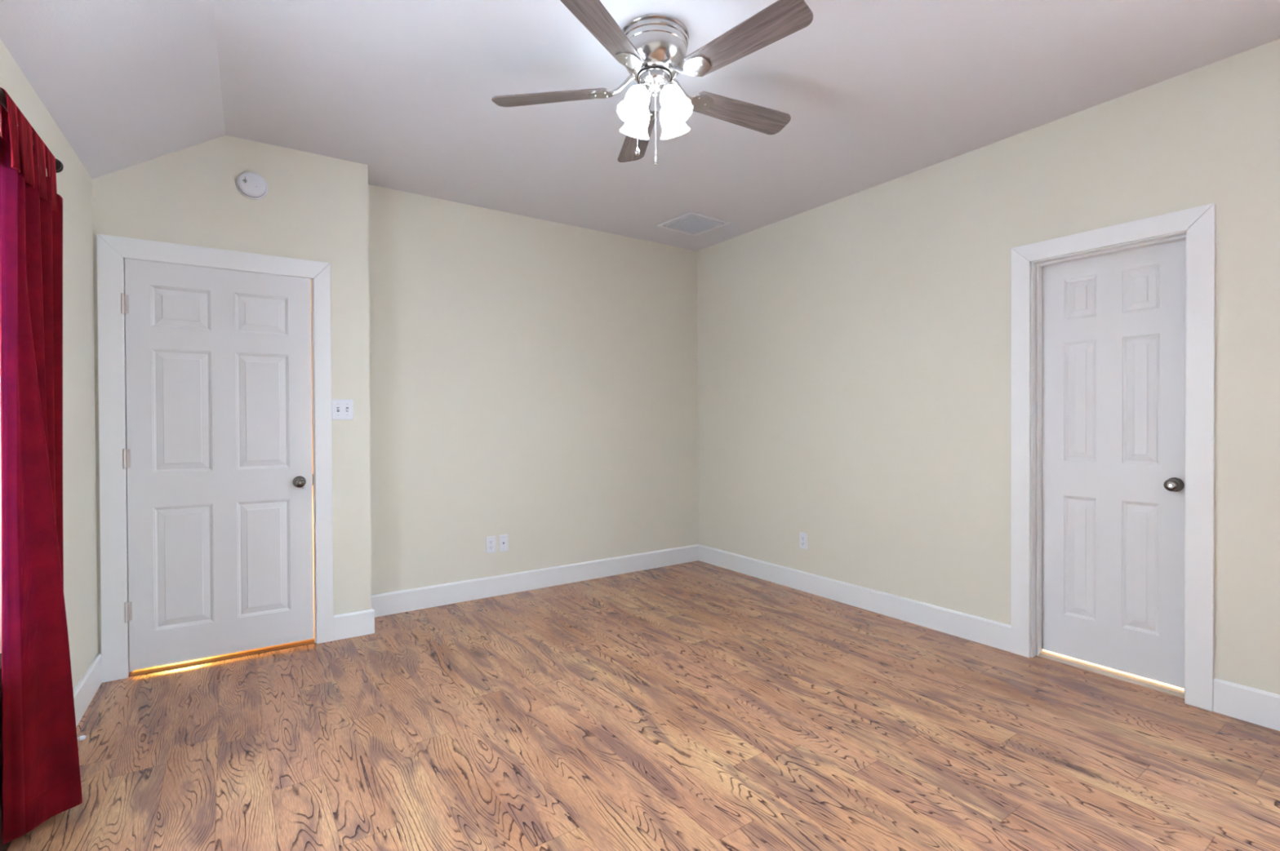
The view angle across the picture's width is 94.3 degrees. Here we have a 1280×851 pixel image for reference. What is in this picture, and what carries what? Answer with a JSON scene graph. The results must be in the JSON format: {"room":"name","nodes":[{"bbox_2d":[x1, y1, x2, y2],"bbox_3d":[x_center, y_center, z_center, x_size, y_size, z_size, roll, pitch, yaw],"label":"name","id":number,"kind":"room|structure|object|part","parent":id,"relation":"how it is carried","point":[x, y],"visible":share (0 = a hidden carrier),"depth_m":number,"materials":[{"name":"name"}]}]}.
{"room":"empty bedroom","nodes":[
{"label":"empty bedroom","id":0,"kind":"room"},
{"bbox_2d":[0,38,97,690],"bbox_3d":[-0.011,0.045,-1.195,0.122,2.349,9.620,-1,1,-33],"label":"wall","id":1,"kind":"structure","parent":0,"point":[73,183],"depth_m":2.45,"materials":[{"name":"beige paint"}]},
{"bbox_2d":[0,653,13,850],"bbox_3d":[-1.692,0.189,1.428,0.102,2.033,0.810,-1,1,-33],"label":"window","id":2,"kind":"structure","parent":1,"relation":"in","point":[2,848],"depth_m":1.65,"materials":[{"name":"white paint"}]},
{"bbox_3d":[-1.669,0.690,1.446,0.052,0.031,0.810,-1,1,-33],"label":"sill","id":3,"kind":"part","parent":2,"relation":"part of","materials":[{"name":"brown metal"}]},
{"bbox_2d":[0,88,63,173],"bbox_3d":[-1.627,-0.834,1.456,0.098,0.068,1.154,-1,1,-33],"label":"curtain rod","id":4,"kind":"object","parent":1,"relation":"attached to","point":[59,166],"visible":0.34,"depth_m":1.64,"materials":[{"name":"brown metal"}]},
{"bbox_2d":[0,87,82,845],"bbox_3d":[-1.750,0.159,1.727,0.144,2.041,0.483,-1,1,-33],"label":"curtain","id":5,"kind":"object","parent":4,"relation":"hanging from","point":[41,777],"visible":1,"depth_m":1.67,"materials":[{"name":"fabric"}]},
{"bbox_2d":[77,735,85,741],"bbox_3d":[-2.067,1.146,2.162,0.073,0.020,0.020,-1,1,-33],"label":"door stop","id":6,"kind":"object","parent":1,"relation":"attached to","point":[83,737],"visible":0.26,"depth_m":2.17,"materials":[{"name":"plastic"}]},
{"bbox_2d":[73,653,102,727],"bbox_3d":[0.087,1.151,-1.206,0.016,0.137,9.484,-1,1,-33],"label":"baseboard","id":7,"kind":"structure","parent":1,"relation":"attached to","point":[89,684],"depth_m":2.53,"materials":[{"name":"white paint"}]},
{"bbox_2d":[0,0,225,179],"bbox_3d":[0.265,-1.308,-1.174,0.628,0.532,9.878,-1,1,-33],"label":"ceiling","id":8,"kind":"structure","parent":0,"point":[126,83],"depth_m":2.16,"materials":[{"name":"grey paint"}]},
{"bbox_2d":[92,135,371,654],"bbox_3d":[-2.121,-0.147,3.092,1.293,2.682,0.120,-1,1,-32],"label":"wall","id":9,"kind":"structure","parent":0,"point":[314,207],"depth_m":3.19,"materials":[{"name":"beige paint"}]},
{"bbox_2d":[96,234,333,683],"bbox_3d":[-2.125,0.151,3.048,0.964,2.085,0.193,-1,1,-32],"label":"door","id":10,"kind":"structure","parent":9,"relation":"in","point":[215,365],"depth_m":2.99,"materials":[{"name":"white paint"}]},
{"bbox_3d":[-2.475,0.156,2.787,0.094,2.084,0.018,-1,1,-32],"label":"casing leg","id":11,"kind":"part","parent":10,"relation":"part of","materials":[{"name":"white paint"}]},
{"bbox_3d":[-1.818,0.304,3.172,0.063,0.063,0.063,-1,1,-32],"label":"knob","id":12,"kind":"part","parent":10,"relation":"part of","materials":[{"name":"grey metal"}]},
{"bbox_3d":[-1.736,0.149,3.257,0.082,2.084,0.018,-1,1,-32],"label":"casing leg","id":13,"kind":"part","parent":10,"relation":"part of","materials":[{"name":"white paint"}]},
{"bbox_2d":[235,172,268,199],"bbox_3d":[-2.003,-1.244,3.067,0.140,0.140,0.040,-1,1,-32],"label":"smoke detector","id":14,"kind":"object","parent":9,"relation":"attached to","point":[251,185],"visible":1,"depth_m":3.06,"materials":[{"name":"white plastic"}]},
{"bbox_2d":[331,399,353,419],"bbox_3d":[-1.655,-0.089,3.307,0.110,0.114,0.019,-1,1,-32],"label":"light switch","id":15,"kind":"object","parent":9,"relation":"attached to","point":[341,409],"visible":1,"depth_m":3.31,"materials":[{"name":"white plastic"}]},
{"bbox_2d":[333,608,374,640],"bbox_3d":[-1.610,1.121,3.344,0.209,0.137,0.016,-1,1,-32],"label":"baseboard","id":16,"kind":"structure","parent":9,"relation":"attached to","point":[357,624],"depth_m":3.34,"materials":[{"name":"white paint"}]},
{"bbox_2d":[368,184,698,595],"bbox_3d":[-0.601,-0.170,4.460,2.820,2.692,0.120,-1,1,-34],"label":"wall","id":17,"kind":"structure","parent":0,"point":[534,382],"depth_m":4.22,"materials":[{"name":"beige paint"}]},
{"bbox_2d":[485,536,495,553],"bbox_3d":[-1.029,0.823,4.098,0.068,0.114,0.009,-1,1,-34],"label":"wall outlet","id":18,"kind":"object","parent":17,"relation":"attached to","point":[490,541],"visible":1,"depth_m":4.09,"materials":[{"name":"white plastic"}]},
{"bbox_2d":[498,534,507,551],"bbox_3d":[-0.954,0.822,4.149,0.066,0.116,0.008,-1,1,-34],"label":"jack plate","id":19,"kind":"object","parent":17,"relation":"attached to","point":[503,540],"visible":1,"depth_m":4.15,"materials":[{"name":"white plastic"}]},
{"bbox_2d":[371,544,699,617],"bbox_3d":[-0.593,1.108,4.389,2.667,0.137,0.017,-1,1,-34],"label":"baseboard","id":20,"kind":"structure","parent":17,"relation":"attached to","point":[414,599],"depth_m":4.21,"materials":[{"name":"white paint"}]},
{"bbox_2d":[6,560,1279,850],"bbox_3d":[1.681,1.225,0.783,5.450,0.064,11.100,-1,1,-35],"label":"floor","id":21,"kind":"structure","parent":0,"point":[693,706],"depth_m":2.23,"materials":[{"name":"brown wood"}]},
{"bbox_2d":[213,0,1279,251],"bbox_3d":[1.869,-1.531,0.093,3.724,0.120,10.144,-1,1,-35],"label":"ceiling","id":22,"kind":"structure","parent":0,"point":[873,93],"depth_m":2.59,"materials":[{"name":"grey paint"}]},
{"bbox_2d":[491,0,813,165],"bbox_3d":[0.092,-1.234,2.263,1.216,0.495,1.227,-1,1,-35],"label":"ceiling fan","id":23,"kind":"object","parent":22,"relation":"hanging from","point":[652,48],"visible":1,"depth_m":2.17,"materials":[{"name":"brown wood"}]},
{"bbox_3d":[-0.349,-1.284,2.323,0.462,0.035,0.129,0,0,8],"label":"fan blade","id":24,"kind":"part","parent":23,"relation":"part of","materials":[{"name":"brown wood"}]},
{"bbox_3d":[-0.127,-1.281,1.896,0.129,0.035,0.462,0,1,27],"label":"fan blade","id":25,"kind":"part","parent":23,"relation":"part of","materials":[{"name":"brown wood"}]},
{"bbox_3d":[-0.022,-1.192,2.188,0.124,0.132,0.120,-1,1,-35],"label":"lamp shade","id":26,"kind":"part","parent":23,"relation":"part of","materials":[{"name":"white glass"}]},
{"bbox_3d":[-0.019,-1.193,2.341,0.120,0.132,0.125,-1,1,-35],"label":"lamp shade","id":27,"kind":"part","parent":23,"relation":"part of","materials":[{"name":"white glass"}]},
{"bbox_3d":[-0.013,-1.210,2.197,0.050,0.074,0.050,0,0,3],"label":"light bulb","id":28,"kind":"part","parent":23,"relation":"part of","materials":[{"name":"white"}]},
{"bbox_3d":[-0.012,-1.288,2.666,0.129,0.035,0.462,0,0,-9],"label":"fan blade","id":29,"kind":"part","parent":23,"relation":"part of","materials":[{"name":"brown wood"}]},
{"bbox_3d":[0.015,-1.268,2.220,0.079,0.068,0.047,-1,1,-35],"label":"lamp arm","id":30,"kind":"part","parent":23,"relation":"part of","materials":[{"name":"silver metal"}]},
{"bbox_3d":[0.059,-1.140,2.252,0.003,0.255,0.003,0,1,33],"label":"pull chain","id":31,"kind":"part","parent":23,"relation":"part of","materials":[{"name":"silver metal"}]},
{"bbox_3d":[0.098,-1.268,2.221,0.047,0.068,0.079,-1,1,-35],"label":"lamp arm","id":32,"kind":"part","parent":23,"relation":"part of","materials":[{"name":"silver metal"}]},
{"bbox_3d":[0.122,-1.211,2.194,0.050,0.074,0.050,0,0,3],"label":"light bulb","id":33,"kind":"part","parent":23,"relation":"part of","materials":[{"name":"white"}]},
{"bbox_3d":[0.134,-1.193,2.338,0.124,0.132,0.120,-1,1,-35],"label":"lamp shade","id":34,"kind":"part","parent":23,"relation":"part of","materials":[{"name":"white glass"}]},
{"bbox_3d":[0.131,-1.192,2.185,0.120,0.132,0.125,-1,1,-35],"label":"lamp shade","id":35,"kind":"part","parent":23,"relation":"part of","materials":[{"name":"white glass"}]},
{"bbox_3d":[0.418,-1.288,2.451,0.462,0.035,0.129,0,1,-27],"label":"fan blade","id":36,"kind":"part","parent":23,"relation":"part of","materials":[{"name":"brown wood"}]},
{"bbox_3d":[0.347,-1.284,1.976,0.462,0.035,0.129,0,1,44],"label":"fan blade","id":37,"kind":"part","parent":23,"relation":"part of","materials":[{"name":"brown wood"}]},
{"bbox_2d":[657,211,730,235],"bbox_3d":[0.399,-1.494,4.408,0.388,0.012,0.384,-1,1,-38],"label":"ceiling vent","id":38,"kind":"object","parent":22,"relation":"in","point":[692,223],"visible":1,"depth_m":4.39,"materials":[{"name":"white plastic"}]},
{"bbox_3d":[0.399,-1.493,4.408,0.300,0.010,0.300,-1,1,-38],"label":"frame","id":39,"kind":"part","parent":38,"relation":"part of","materials":[{"name":"white plastic"}]},
{"bbox_2d":[697,39,1279,694],"bbox_3d":[3.291,-0.160,1.225,0.120,2.692,9.840,-1,1,-35],"label":"wall","id":40,"kind":"structure","parent":0,"point":[855,350],"depth_m":3.32,"materials":[{"name":"beige paint"}]},
{"bbox_2d":[799,532,807,550],"bbox_3d":[1.155,0.816,4.199,0.009,0.114,0.068,-1,1,-35],"label":"wall outlet","id":41,"kind":"object","parent":40,"relation":"attached to","point":[802,536],"visible":1,"depth_m":4.20,"materials":[{"name":"white plastic"}]},
{"bbox_2d":[698,545,1010,652],"bbox_3d":[1.220,1.103,4.103,0.016,0.137,2.488,-1,1,-35],"label":"baseboard","id":42,"kind":"structure","parent":40,"relation":"attached to","point":[986,632],"depth_m":3.73,"materials":[{"name":"white paint"}]},
{"bbox_2d":[1010,203,1215,711],"bbox_3d":[2.193,0.132,2.792,0.138,2.092,0.768,-1,1,-35],"label":"door","id":43,"kind":"structure","parent":40,"relation":"in","point":[1113,327],"depth_m":2.78,"materials":[{"name":"white paint"}]},
{"bbox_3d":[1.949,0.132,3.038,0.018,2.090,0.086,-1,1,-35],"label":"casing leg","id":44,"kind":"part","parent":43,"relation":"part of","materials":[{"name":"white paint"}]},
{"bbox_3d":[2.040,0.181,3.035,0.046,1.991,0.011,-1,1,-35],"label":"stop moulding","id":45,"kind":"part","parent":43,"relation":"part of","materials":[{"name":"white paint"}]},
{"bbox_3d":[2.199,-0.816,2.791,0.046,0.011,0.584,-1,1,-35],"label":"stop moulding","id":46,"kind":"part","parent":43,"relation":"part of","materials":[{"name":"white paint"}]},
{"bbox_3d":[2.334,0.261,2.601,0.063,0.063,0.063,-1,1,-35],"label":"knob","id":47,"kind":"part","parent":43,"relation":"part of","materials":[{"name":"grey metal"}]},
{"bbox_3d":[2.367,0.183,2.564,0.046,1.991,0.011,-1,1,-35],"label":"stop moulding","id":48,"kind":"part","parent":43,"relation":"part of","materials":[{"name":"white paint"}]},
{"bbox_3d":[2.338,0.135,2.478,0.018,2.090,0.086,-1,1,-35],"label":"casing leg","id":49,"kind":"part","parent":43,"relation":"part of","materials":[{"name":"white paint"}]},
{"bbox_2d":[1213,678,1279,731],"bbox_3d":[4.174,1.125,-0.147,0.016,0.137,6.328,-1,1,-35],"label":"baseboard","id":50,"kind":"structure","parent":40,"relation":"attached to","point":[1246,704],"depth_m":2.37,"materials":[{"name":"white paint"}]}
]}

